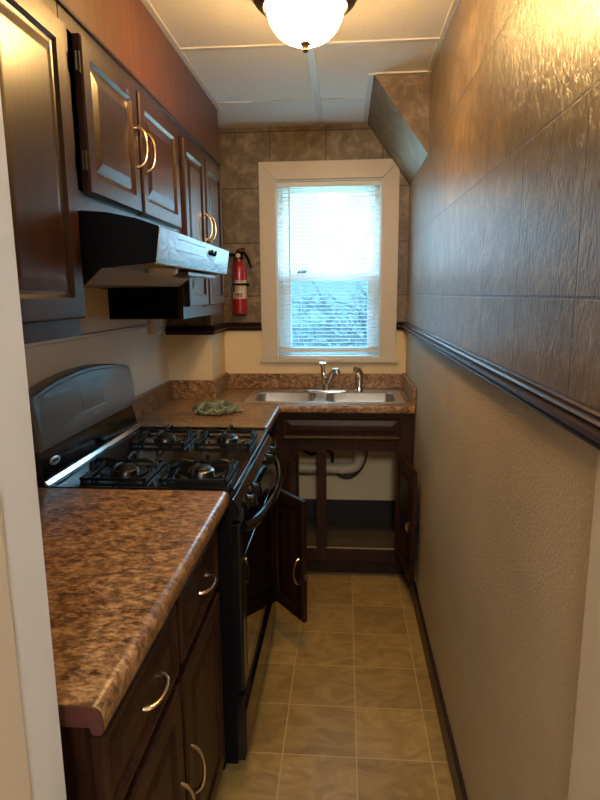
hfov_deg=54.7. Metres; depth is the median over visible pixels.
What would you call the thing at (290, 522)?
door
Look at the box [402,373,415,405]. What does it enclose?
backsplash
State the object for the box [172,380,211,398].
backsplash
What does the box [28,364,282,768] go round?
gas stove
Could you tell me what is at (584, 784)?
door frame
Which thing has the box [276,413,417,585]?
base cabinet
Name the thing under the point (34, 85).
upper cabinet
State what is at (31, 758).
doorway
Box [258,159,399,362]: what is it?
window
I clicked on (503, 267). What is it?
wall
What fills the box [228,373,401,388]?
backsplash
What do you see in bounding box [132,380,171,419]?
backsplash
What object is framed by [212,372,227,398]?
backsplash
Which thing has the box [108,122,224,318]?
upper cabinet
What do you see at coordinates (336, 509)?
baseboard
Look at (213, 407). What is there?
cloth
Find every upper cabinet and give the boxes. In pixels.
[0,0,85,343]
[56,3,181,232]
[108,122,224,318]
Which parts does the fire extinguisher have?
lever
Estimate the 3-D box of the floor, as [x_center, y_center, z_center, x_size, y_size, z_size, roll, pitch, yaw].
[-0.060,1.402,0.634,3.000,0.100,6.130,0,10,4]
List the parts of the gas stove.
burner, burner, burner, burner, knob, control panel, oven door, knob, drawer, handle, knob, knob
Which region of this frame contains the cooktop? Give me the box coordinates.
[37,426,268,497]
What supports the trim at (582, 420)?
attached to the wall at (503, 267)
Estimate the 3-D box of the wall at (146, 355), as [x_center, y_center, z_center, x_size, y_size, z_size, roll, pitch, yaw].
[-0.817,-0.075,2.033,0.120,2.316,2.970,0,10,4]
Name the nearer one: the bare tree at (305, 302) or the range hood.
the range hood
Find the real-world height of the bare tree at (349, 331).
6.010 m
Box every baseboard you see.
[303,499,394,522]
[408,579,467,799]
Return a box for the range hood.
[78,210,228,288]
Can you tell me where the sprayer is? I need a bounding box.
[353,366,363,391]
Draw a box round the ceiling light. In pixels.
[252,0,356,52]
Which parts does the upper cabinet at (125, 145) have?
door, panel, handle, handle, door, panel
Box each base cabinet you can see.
[60,529,224,799]
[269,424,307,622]
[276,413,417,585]
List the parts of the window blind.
ladder cord, ladder cord, rail, ladder cord, ladder cord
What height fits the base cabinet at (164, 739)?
0.875 m
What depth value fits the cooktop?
1.85 m
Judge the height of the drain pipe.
0.280 m
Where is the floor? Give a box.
[215,572,455,799]
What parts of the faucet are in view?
lever, deck plate, spout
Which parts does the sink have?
bowl, bowl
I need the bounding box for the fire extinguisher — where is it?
[229,248,251,313]
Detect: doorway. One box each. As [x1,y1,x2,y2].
[0,93,66,799]
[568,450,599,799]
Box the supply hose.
[302,450,367,477]
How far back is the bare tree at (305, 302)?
18.70 m
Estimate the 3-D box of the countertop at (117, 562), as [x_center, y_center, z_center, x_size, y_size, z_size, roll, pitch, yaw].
[-0.524,0.344,1.198,0.597,0.042,0.847,0,10,4]
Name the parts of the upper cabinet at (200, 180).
door, panel, frame, handle, handle, door, panel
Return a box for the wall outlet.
[149,319,161,334]
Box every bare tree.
[292,258,367,346]
[292,282,366,346]
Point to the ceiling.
(252, 77)
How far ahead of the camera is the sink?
3.12 m
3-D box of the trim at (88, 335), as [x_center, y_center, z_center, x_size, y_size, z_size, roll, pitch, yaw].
[-0.774,-0.164,1.700,0.016,0.014,2.035,0,10,4]
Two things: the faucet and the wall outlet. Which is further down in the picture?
the faucet
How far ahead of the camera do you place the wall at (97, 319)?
2.15 m
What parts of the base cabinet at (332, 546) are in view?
door, panel, drawer, panel, panel, door, handle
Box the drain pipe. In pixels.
[299,451,365,474]
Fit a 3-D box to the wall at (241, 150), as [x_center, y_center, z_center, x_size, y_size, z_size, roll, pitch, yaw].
[-0.027,-0.323,3.357,1.492,2.316,0.164,0,10,4]
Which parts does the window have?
sill, sash, frame, sash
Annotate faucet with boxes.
[304,362,348,391]
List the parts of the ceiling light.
lamp shade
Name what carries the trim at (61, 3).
attached to the soffit
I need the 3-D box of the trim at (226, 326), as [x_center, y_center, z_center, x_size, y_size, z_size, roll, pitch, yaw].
[-0.435,-0.382,3.097,0.228,0.045,0.554,8,13,38]
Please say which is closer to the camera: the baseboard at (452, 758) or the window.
the baseboard at (452, 758)
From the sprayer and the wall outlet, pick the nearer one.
the wall outlet
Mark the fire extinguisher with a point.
(239, 276)
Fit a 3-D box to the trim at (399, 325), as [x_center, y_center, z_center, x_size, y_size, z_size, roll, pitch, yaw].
[0.559,-0.409,3.199,0.060,0.045,0.026,0,10,4]
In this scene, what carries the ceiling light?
attached to the ceiling
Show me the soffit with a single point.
(127, 28)
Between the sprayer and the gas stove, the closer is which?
the gas stove
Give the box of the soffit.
[63,0,218,161]
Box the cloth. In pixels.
[192,400,241,415]
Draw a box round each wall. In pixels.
[25,321,168,396]
[80,288,166,333]
[166,129,225,379]
[218,124,408,500]
[367,74,429,184]
[406,0,599,799]
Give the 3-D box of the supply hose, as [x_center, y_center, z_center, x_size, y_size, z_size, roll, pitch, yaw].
[0.177,0.200,3.242,0.411,0.502,0.046,0,10,4]
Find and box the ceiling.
[141,0,458,127]
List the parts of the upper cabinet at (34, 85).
panel, frame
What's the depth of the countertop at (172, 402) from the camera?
2.85 m
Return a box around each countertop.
[38,488,228,735]
[132,372,415,430]
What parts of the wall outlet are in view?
plate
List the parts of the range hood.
panel, panel, panel, control plate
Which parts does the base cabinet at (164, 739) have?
drawer, panel, frame, door, handle, panel, handle, drawer, panel, handle, door, panel, handle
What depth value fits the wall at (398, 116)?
2.42 m
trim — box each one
[24,324,151,348]
[55,0,220,165]
[165,322,261,334]
[396,322,403,329]
[402,322,599,450]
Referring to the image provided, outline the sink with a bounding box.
[243,390,405,429]
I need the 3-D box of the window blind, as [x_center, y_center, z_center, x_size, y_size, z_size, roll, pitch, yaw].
[0.158,-0.725,3.210,0.556,0.919,0.035,0,10,4]
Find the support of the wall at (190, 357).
attached to the wall at (146, 355)
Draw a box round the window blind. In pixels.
[277,180,380,351]
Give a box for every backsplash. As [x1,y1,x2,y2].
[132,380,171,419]
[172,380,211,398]
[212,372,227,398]
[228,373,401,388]
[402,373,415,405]
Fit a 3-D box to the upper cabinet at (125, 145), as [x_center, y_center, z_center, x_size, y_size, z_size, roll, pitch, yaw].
[-0.602,-0.719,1.711,0.350,0.420,0.872,0,10,4]

